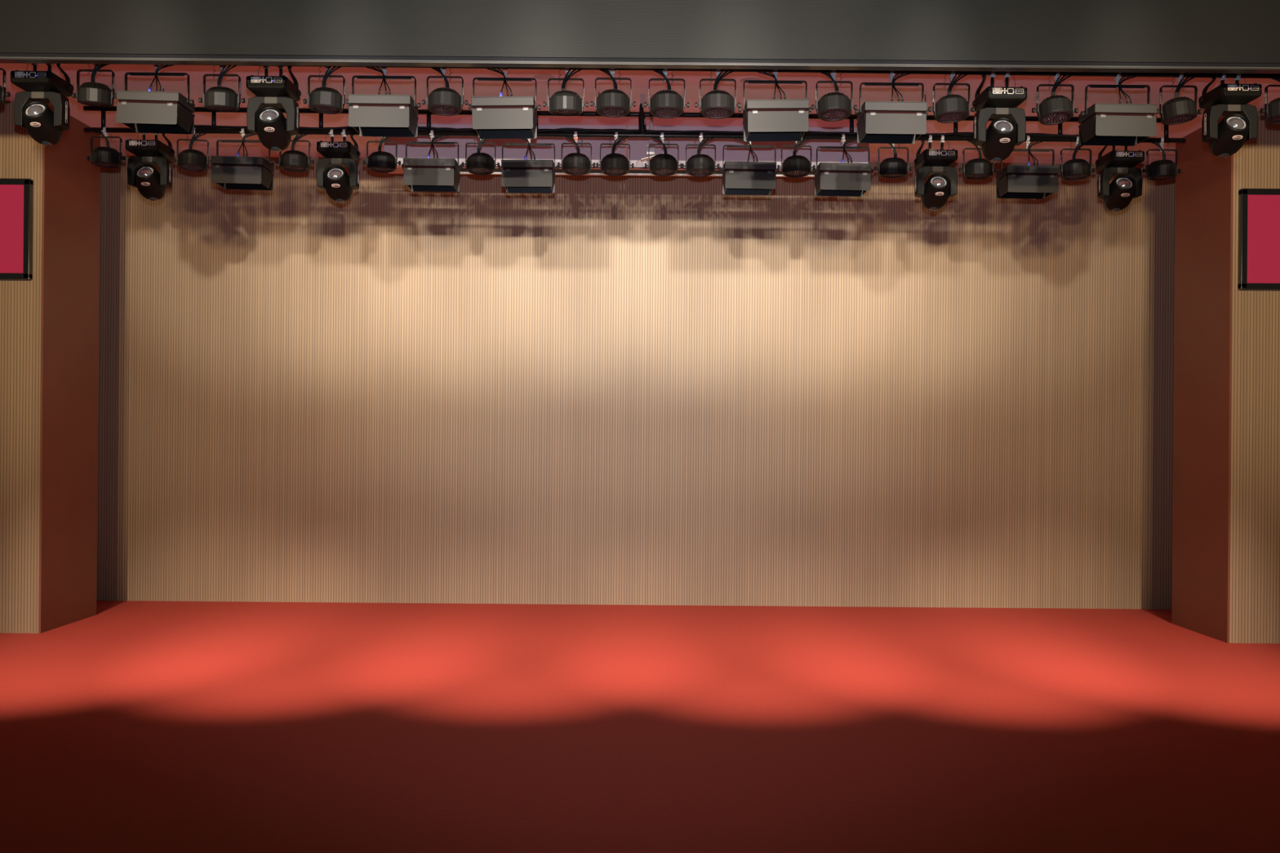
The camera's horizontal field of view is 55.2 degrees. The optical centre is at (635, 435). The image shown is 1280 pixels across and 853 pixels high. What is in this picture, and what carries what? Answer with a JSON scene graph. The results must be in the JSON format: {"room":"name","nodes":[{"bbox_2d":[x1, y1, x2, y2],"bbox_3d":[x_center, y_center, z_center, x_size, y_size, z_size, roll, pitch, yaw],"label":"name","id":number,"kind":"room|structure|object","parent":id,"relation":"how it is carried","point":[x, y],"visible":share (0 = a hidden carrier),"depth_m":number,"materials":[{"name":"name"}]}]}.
{"room":"theater stage","nodes":[
{"label":"theater stage","id":0,"kind":"room"},
{"bbox_2d":[0,101,42,633],"bbox_3d":[-6.581,-0.582,10.285,3.200,4.456,0.070,0,0,0],"label":"wall","id":1,"kind":"structure","parent":0,"point":[20,155],"depth_m":10.25,"materials":[{"name":"brown wood"}]},
{"bbox_2d":[0,177,33,279],"bbox_3d":[-5.774,-1.724,10.220,1.460,0.840,0.060,0,0,0],"label":"wall display","id":2,"kind":"object","parent":1,"relation":"attached to","point":[15,194],"visible":1,"depth_m":10.20,"materials":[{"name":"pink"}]},
{"bbox_2d":[38,102,100,633],"bbox_3d":[-4.971,-0.569,10.780,0.020,4.456,1.060,0,0,0],"label":"wall","id":3,"kind":"structure","parent":0,"point":[71,184],"depth_m":10.73,"materials":[{"name":"red paint"}]},
{"bbox_2d":[96,155,1175,609],"bbox_3d":[0.004,-0.528,12.360,12.600,4.456,0.200,0,0,0],"label":"wall","id":4,"kind":"structure","parent":0,"point":[593,389],"depth_m":12.26,"materials":[{"name":"brown wood"}]},
{"bbox_2d":[0,600,1279,852],"bbox_3d":[-0.014,1.750,6.200,18.000,0.100,12.600,0,0,0],"label":"floor","id":5,"kind":"structure","parent":0,"point":[129,726],"depth_m":6.99,"materials":[{"name":"red carpet"}]},
{"bbox_2d":[0,0,1279,63],"bbox_3d":[0.024,-2.928,7.575,18.000,1.200,0.050,0,0,0],"label":"wall header","id":6,"kind":"structure","parent":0,"point":[1150,31],"depth_m":7.55,"materials":[{"name":"grey paint"}]},
{"bbox_2d":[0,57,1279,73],"bbox_3d":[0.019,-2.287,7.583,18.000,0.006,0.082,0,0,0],"label":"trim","id":7,"kind":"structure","parent":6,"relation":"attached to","point":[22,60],"depth_m":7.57,"materials":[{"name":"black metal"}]},
{"bbox_2d":[0,53,1279,68],"bbox_3d":[0.019,-2.296,7.570,18.000,0.011,0.060,0,0,0],"label":"trim","id":8,"kind":"structure","parent":6,"relation":"attached to","point":[28,57],"depth_m":7.54,"materials":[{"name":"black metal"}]},
{"bbox_2d":[0,62,1279,164],"bbox_3d":[0.023,-2.806,10.120,18.000,0.100,4.900,0,0,0],"label":"ceiling","id":9,"kind":"structure","parent":0,"point":[639,79],"depth_m":9.82,"materials":[{"name":"red paint"}]},
{"bbox_2d":[533,73,556,80],"bbox_3d":[-0.700,-2.759,9.430,0.184,0.005,0.184,0,0,0],"label":"ceiling speaker","id":10,"kind":"object","parent":9,"relation":"attached to","point":[544,77],"visible":0.86,"depth_m":9.41,"materials":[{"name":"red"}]},
{"bbox_2d":[383,124,868,177],"bbox_3d":[-0.086,-2.560,11.037,4.331,0.394,0.275,0,0,0],"label":"screen housing","id":11,"kind":"object","parent":9,"relation":"hanging from","point":[637,145],"visible":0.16,"depth_m":10.90,"materials":[{"name":"white paint"}]},
{"bbox_2d":[83,88,1186,142],"bbox_3d":[-0.008,-2.571,9.840,8.845,0.371,0.040,0,0,0],"label":"lighting truss","id":12,"kind":"object","parent":9,"relation":"hanging from","point":[86,108],"visible":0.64,"depth_m":9.82,"materials":[{"name":"black metal"}]},
{"bbox_2d":[86,126,125,168],"bbox_3d":[-4.254,-2.323,9.840,0.250,0.314,0.224,0,0,41],"label":"stage light","id":13,"kind":"object","parent":12,"relation":"hanging from","point":[104,157],"visible":1,"depth_m":9.80,"materials":[{"name":"black metal"}]},
{"bbox_2d":[125,133,174,200],"bbox_3d":[-3.902,-2.188,9.838,0.322,0.578,0.344,0,0,0],"label":"light","id":14,"kind":"object","parent":12,"relation":"hanging from","point":[152,184],"visible":0.96,"depth_m":9.78,"materials":[{"name":"black"}]},
{"bbox_2d":[173,127,212,171],"bbox_3d":[-3.558,-2.305,9.840,0.225,0.337,0.251,0,0,41],"label":"stage light","id":15,"kind":"object","parent":12,"relation":"hanging from","point":[191,160],"visible":0.98,"depth_m":9.80,"materials":[{"name":"black metal"}]},
{"bbox_2d":[210,128,274,190],"bbox_3d":[-3.152,-2.229,9.842,0.484,0.480,0.322,0,0,0],"label":"stage light","id":16,"kind":"object","parent":12,"relation":"hanging from","point":[237,172],"visible":0.98,"depth_m":9.69,"materials":[{"name":"black metal"}]},
{"bbox_2d":[275,133,314,172],"bbox_3d":[-2.739,-2.298,9.840,0.250,0.334,0.227,0,0,41],"label":"stage light","id":17,"kind":"object","parent":12,"relation":"hanging from","point":[294,161],"visible":0.88,"depth_m":9.79,"materials":[{"name":"black metal"}]},
{"bbox_2d":[316,128,360,202],"bbox_3d":[-2.389,-2.174,9.838,0.322,0.576,0.344,0,0,0],"label":"light","id":18,"kind":"object","parent":12,"relation":"hanging from","point":[331,177],"visible":1,"depth_m":9.78,"materials":[{"name":"black"}]},
{"bbox_2d":[362,136,400,172],"bbox_3d":[-2.038,-2.294,9.840,0.251,0.329,0.223,0,0,41],"label":"stage light","id":19,"kind":"object","parent":12,"relation":"hanging from","point":[380,161],"visible":0.91,"depth_m":9.79,"materials":[{"name":"black metal"}]},
{"bbox_2d":[401,129,462,191],"bbox_3d":[-1.635,-2.216,9.842,0.484,0.478,0.322,0,0,0],"label":"stage light","id":20,"kind":"object","parent":12,"relation":"hanging from","point":[420,175],"visible":1,"depth_m":9.69,"materials":[{"name":"black metal"}]},
{"bbox_2d":[461,136,499,175],"bbox_3d":[-1.245,-2.280,9.840,0.249,0.342,0.228,0,0,42],"label":"stage light","id":21,"kind":"object","parent":12,"relation":"hanging from","point":[477,163],"visible":0.94,"depth_m":9.80,"materials":[{"name":"black metal"}]},
{"bbox_2d":[497,138,558,192],"bbox_3d":[-0.861,-2.206,9.842,0.484,0.482,0.322,0,0,0],"label":"stage light","id":22,"kind":"object","parent":12,"relation":"hanging from","point":[525,175],"visible":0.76,"depth_m":9.69,"materials":[{"name":"black metal"}]},
{"bbox_2d":[557,131,595,175],"bbox_3d":[-0.475,-2.275,9.840,0.249,0.337,0.228,0,0,42],"label":"stage light","id":23,"kind":"object","parent":12,"relation":"hanging from","point":[577,163],"visible":1,"depth_m":9.80,"materials":[{"name":"black metal"}]},
{"bbox_2d":[595,132,633,175],"bbox_3d":[-0.165,-2.271,9.840,0.249,0.338,0.228,0,0,42],"label":"stage light","id":24,"kind":"object","parent":12,"relation":"hanging from","point":[613,163],"visible":1,"depth_m":9.80,"materials":[{"name":"black metal"}]},
{"bbox_2d":[638,93,646,134],"bbox_3d":[0.054,-2.571,9.802,0.061,0.319,0.053,0,0,14],"label":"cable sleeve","id":25,"kind":"object","parent":12,"relation":"attached to","point":[642,118],"visible":0.96,"depth_m":9.79,"materials":[{"name":"black plastic"}]},
{"bbox_2d":[644,132,682,176],"bbox_3d":[0.224,-2.268,9.840,0.249,0.336,0.228,0,0,42],"label":"stage light","id":26,"kind":"object","parent":12,"relation":"hanging from","point":[664,164],"visible":1,"depth_m":9.80,"materials":[{"name":"black metal"}]},
{"bbox_2d":[194,124,1137,137],"bbox_3d":[0.140,-2.442,9.840,7.873,0.046,0.044,0,0,0],"label":"pipe","id":27,"kind":"object","parent":12,"relation":"on","point":[420,128],"visible":0.54,"depth_m":9.82,"materials":[{"name":"black metal"}]},
{"bbox_2d":[681,132,719,176],"bbox_3d":[0.522,-2.265,9.840,0.249,0.338,0.228,0,0,42],"label":"stage light","id":28,"kind":"object","parent":12,"relation":"hanging from","point":[699,164],"visible":1,"depth_m":9.80,"materials":[{"name":"black metal"}]},
{"bbox_2d":[719,137,779,195],"bbox_3d":[0.913,-2.190,9.842,0.484,0.480,0.322,0,0,0],"label":"stage light","id":29,"kind":"object","parent":12,"relation":"hanging from","point":[739,178],"visible":0.87,"depth_m":9.69,"materials":[{"name":"black metal"}]},
{"bbox_2d":[777,137,815,177],"bbox_3d":[1.291,-2.257,9.840,0.250,0.338,0.227,0,0,41],"label":"stage light","id":30,"kind":"object","parent":12,"relation":"hanging from","point":[795,166],"visible":0.95,"depth_m":9.79,"materials":[{"name":"black metal"}]},
{"bbox_2d":[812,133,873,196],"bbox_3d":[1.665,-2.180,9.842,0.484,0.485,0.322,0,0,0],"label":"stage light","id":31,"kind":"object","parent":12,"relation":"hanging from","point":[831,179],"visible":1,"depth_m":9.69,"materials":[{"name":"black metal"}]},
{"bbox_2d":[874,143,912,177],"bbox_3d":[2.070,-2.249,9.840,0.252,0.340,0.225,0,0,-40],"label":"stage light","id":32,"kind":"object","parent":12,"relation":"hanging from","point":[891,167],"visible":0.95,"depth_m":9.78,"materials":[{"name":"black metal"}]},
{"bbox_2d":[914,134,957,210],"bbox_3d":[2.413,-2.118,9.838,0.322,0.595,0.344,0,0,0],"label":"light","id":33,"kind":"object","parent":12,"relation":"hanging from","point":[942,184],"visible":1,"depth_m":9.78,"materials":[{"name":"black"}]},
{"bbox_2d":[958,139,997,179],"bbox_3d":[2.752,-2.243,9.840,0.252,0.337,0.222,0,0,40],"label":"stage light","id":34,"kind":"object","parent":12,"relation":"hanging from","point":[980,168],"visible":0.83,"depth_m":9.78,"materials":[{"name":"black metal"}]},
{"bbox_2d":[995,135,1059,199],"bbox_3d":[3.148,-2.164,9.842,0.484,0.489,0.322,0,0,0],"label":"stage light","id":35,"kind":"object","parent":12,"relation":"hanging from","point":[1014,181],"visible":0.98,"depth_m":9.69,"materials":[{"name":"black metal"}]},
{"bbox_2d":[1058,136,1095,180],"bbox_3d":[3.538,-2.236,9.840,0.251,0.338,0.223,0,0,41],"label":"stage light","id":36,"kind":"object","parent":12,"relation":"hanging from","point":[1073,169],"visible":0.96,"depth_m":9.80,"materials":[{"name":"black metal"}]},
{"bbox_2d":[1095,145,1144,211],"bbox_3d":[3.891,-2.107,9.838,0.322,0.589,0.344,0,0,0],"label":"light","id":37,"kind":"object","parent":12,"relation":"hanging from","point":[1126,185],"visible":0.91,"depth_m":9.78,"materials":[{"name":"black"}]},
{"bbox_2d":[1142,137,1181,180],"bbox_3d":[4.229,-2.230,9.840,0.252,0.336,0.222,0,0,-41],"label":"stage light","id":38,"kind":"object","parent":12,"relation":"hanging from","point":[1163,169],"visible":1,"depth_m":9.80,"materials":[{"name":"black metal"}]},
{"bbox_2d":[635,116,664,162],"bbox_3d":[0.135,-2.542,10.480,0.256,0.426,0.140,0,0,0],"label":"projector mount","id":39,"kind":"object","parent":9,"relation":"attached to","point":[651,148],"visible":0.78,"depth_m":10.48,"materials":[{"name":"grey metal"}]},
{"bbox_2d":[114,63,1279,78],"bbox_3d":[0.045,-2.589,8.200,9.258,0.333,0.048,0,0,0],"label":"lighting truss","id":40,"kind":"object","parent":9,"relation":"hanging from","point":[912,72],"visible":0.1,"depth_m":8.19,"materials":[{"name":"black metal"}]},
{"bbox_2d":[0,67,10,106],"bbox_3d":[-4.345,-2.388,8.200,0.250,0.329,0.224,0,0,-41],"label":"stage light","id":41,"kind":"object","parent":40,"relation":"hanging from","point":[2,89],"visible":1,"depth_m":8.19,"materials":[{"name":"black metal"}]},
{"bbox_2d":[10,63,73,146],"bbox_3d":[-3.974,-2.252,8.198,0.322,0.591,0.344,0,0,0],"label":"light","id":42,"kind":"object","parent":40,"relation":"hanging from","point":[32,113],"visible":0.91,"depth_m":8.14,"materials":[{"name":"black plastic"}]},
{"bbox_2d":[71,63,116,106],"bbox_3d":[-3.616,-2.374,8.200,0.248,0.338,0.226,0,0,42],"label":"stage light","id":43,"kind":"object","parent":40,"relation":"hanging from","point":[91,93],"visible":0.92,"depth_m":8.15,"materials":[{"name":"black metal"}]},
{"bbox_2d":[115,64,195,134],"bbox_3d":[-3.205,-2.291,8.202,0.484,0.494,0.322,0,0,0],"label":"stage light","id":44,"kind":"object","parent":40,"relation":"hanging from","point":[151,112],"visible":0.91,"depth_m":8.05,"materials":[{"name":"black metal"}]},
{"bbox_2d":[198,65,244,111],"bbox_3d":[-2.771,-2.355,8.200,0.250,0.355,0.227,0,0,-41],"label":"stage light","id":45,"kind":"object","parent":40,"relation":"hanging from","point":[219,98],"visible":0.97,"depth_m":8.15,"materials":[{"name":"black metal"}]},
{"bbox_2d":[246,65,301,151],"bbox_3d":[-2.425,-2.222,8.198,0.322,0.612,0.344,0,0,0],"label":"light","id":46,"kind":"object","parent":40,"relation":"hanging from","point":[265,119],"visible":0.94,"depth_m":8.14,"materials":[{"name":"black"}]},
{"bbox_2d":[302,66,348,114],"bbox_3d":[-2.071,-2.349,8.200,0.251,0.351,0.223,0,0,-41],"label":"stage light","id":47,"kind":"object","parent":40,"relation":"hanging from","point":[323,100],"visible":0.96,"depth_m":8.17,"materials":[{"name":"black metal"}]},
{"bbox_2d":[346,66,420,137],"bbox_3d":[-1.685,-2.272,8.202,0.484,0.494,0.322,0,0,0],"label":"stage light","id":48,"kind":"object","parent":40,"relation":"hanging from","point":[389,115],"visible":0.92,"depth_m":8.05,"materials":[{"name":"black metal"}]},
{"bbox_2d":[422,66,467,115],"bbox_3d":[-1.276,-2.338,8.200,0.249,0.352,0.228,0,0,42],"label":"stage light","id":49,"kind":"object","parent":40,"relation":"hanging from","point":[444,101],"visible":0.97,"depth_m":8.17,"materials":[{"name":"black metal"}]},
{"bbox_2d":[467,66,541,138],"bbox_3d":[-0.878,-2.259,8.202,0.484,0.499,0.322,0,0,0],"label":"stage light","id":50,"kind":"object","parent":40,"relation":"hanging from","point":[500,117],"visible":0.93,"depth_m":8.05,"materials":[{"name":"black metal"}]},
{"bbox_2d":[542,67,588,115],"bbox_3d":[-0.467,-2.328,8.200,0.252,0.352,0.225,0,0,-40],"label":"stage light","id":51,"kind":"object","parent":40,"relation":"hanging from","point":[561,103],"visible":0.98,"depth_m":8.15,"materials":[{"name":"black metal"}]},
{"bbox_2d":[590,67,635,117],"bbox_3d":[-0.150,-2.325,8.200,0.249,0.348,0.228,0,0,42],"label":"stage light","id":52,"kind":"object","parent":40,"relation":"hanging from","point":[612,103],"visible":0.97,"depth_m":8.16,"materials":[{"name":"black metal"}]},
{"bbox_2d":[644,68,688,118],"bbox_3d":[0.209,-2.320,8.200,0.248,0.351,0.229,0,0,42],"label":"stage light","id":53,"kind":"object","parent":40,"relation":"hanging from","point":[664,104],"visible":1,"depth_m":8.16,"materials":[{"name":"black metal"}]},
{"bbox_2d":[694,68,740,119],"bbox_3d":[0.549,-2.316,8.199,0.247,0.350,0.229,0,0,42],"label":"stage light","id":54,"kind":"object","parent":40,"relation":"hanging from","point":[716,104],"visible":1,"depth_m":8.16,"materials":[{"name":"black metal"}]},
{"bbox_2d":[738,69,811,141],"bbox_3d":[0.934,-2.239,8.202,0.484,0.495,0.322,0,0,0],"label":"stage light","id":55,"kind":"object","parent":40,"relation":"hanging from","point":[784,119],"visible":0.98,"depth_m":8.05,"materials":[{"name":"black metal"}]},
{"bbox_2d":[811,70,857,121],"bbox_3d":[1.329,-2.302,8.199,0.246,0.358,0.230,0,0,42],"label":"stage light","id":56,"kind":"object","parent":40,"relation":"hanging from","point":[833,106],"visible":1,"depth_m":8.17,"materials":[{"name":"black metal"}]},
{"bbox_2d":[854,70,928,143],"bbox_3d":[1.714,-2.228,8.202,0.484,0.497,0.322,0,0,0],"label":"stage light","id":57,"kind":"object","parent":40,"relation":"hanging from","point":[891,122],"visible":0.94,"depth_m":8.05,"materials":[{"name":"black metal"}]},
{"bbox_2d":[928,71,974,123],"bbox_3d":[2.115,-2.292,8.200,0.248,0.360,0.228,0,0,42],"label":"stage light","id":58,"kind":"object","parent":40,"relation":"hanging from","point":[949,108],"visible":0.99,"depth_m":8.17,"materials":[{"name":"black metal"}]},
{"bbox_2d":[972,71,1026,162],"bbox_3d":[2.437,-2.156,8.198,0.322,0.624,0.344,0,0,0],"label":"light","id":59,"kind":"object","parent":40,"relation":"hanging from","point":[1007,130],"visible":0.98,"depth_m":8.14,"materials":[{"name":"black"}]},
{"bbox_2d":[1031,71,1078,124],"bbox_3d":[2.809,-2.280,8.199,0.246,0.365,0.230,0,0,42],"label":"stage light","id":60,"kind":"object","parent":40,"relation":"hanging from","point":[1054,109],"visible":0.99,"depth_m":8.18,"materials":[{"name":"black metal"}]},
{"bbox_2d":[1078,72,1157,146],"bbox_3d":[3.226,-2.211,8.202,0.484,0.494,0.322,0,0,0],"label":"stage light","id":61,"kind":"object","parent":40,"relation":"hanging from","point":[1119,124],"visible":0.99,"depth_m":8.05,"materials":[{"name":"black metal"}]},
{"bbox_2d":[1155,72,1201,124],"bbox_3d":[3.635,-2.275,8.200,0.250,0.355,0.224,0,0,41],"label":"stage light","id":62,"kind":"object","parent":40,"relation":"hanging from","point":[1176,110],"visible":1,"depth_m":8.18,"materials":[{"name":"black metal"}]},
{"bbox_2d":[1198,73,1262,157],"bbox_3d":[3.978,-2.163,8.198,0.322,0.570,0.344,0,0,0],"label":"light","id":63,"kind":"object","parent":40,"relation":"hanging from","point":[1239,126],"visible":0.98,"depth_m":8.14,"materials":[{"name":"black"}]},
{"bbox_2d":[1259,77,1279,124],"bbox_3d":[4.340,-2.275,8.200,0.248,0.337,0.227,0,0,42],"label":"stage light","id":64,"kind":"object","parent":40,"relation":"hanging from","point":[1271,110],"visible":1,"depth_m":8.19,"materials":[{"name":"black metal"}]},
{"bbox_2d":[738,75,762,83],"bbox_3d":[0.889,-2.746,9.464,0.184,0.005,0.184,0,0,0],"label":"ceiling speaker","id":65,"kind":"object","parent":9,"relation":"attached to","point":[743,79],"visible":0.7,"depth_m":9.43,"materials":[{"name":"grey"}]},
{"bbox_2d":[1171,115,1233,643],"bbox_3d":[4.980,-0.487,10.780,0.020,4.456,1.060,0,0,0],"label":"wall","id":66,"kind":"structure","parent":0,"point":[1204,217],"depth_m":10.73,"materials":[{"name":"brown wood"}]},
{"bbox_2d":[1229,111,1279,643],"bbox_3d":[6.590,-0.474,10.285,3.200,4.456,0.070,0,0,0],"label":"wall","id":67,"kind":"structure","parent":0,"point":[1255,522],"depth_m":10.25,"materials":[{"name":"brown wood"}]},
{"bbox_2d":[1237,188,1279,290],"bbox_3d":[5.772,-1.630,10.220,1.460,0.840,0.060,0,0,0],"label":"wall display","id":68,"kind":"object","parent":67,"relation":"attached to","point":[1259,209],"visible":1,"depth_m":10.20,"materials":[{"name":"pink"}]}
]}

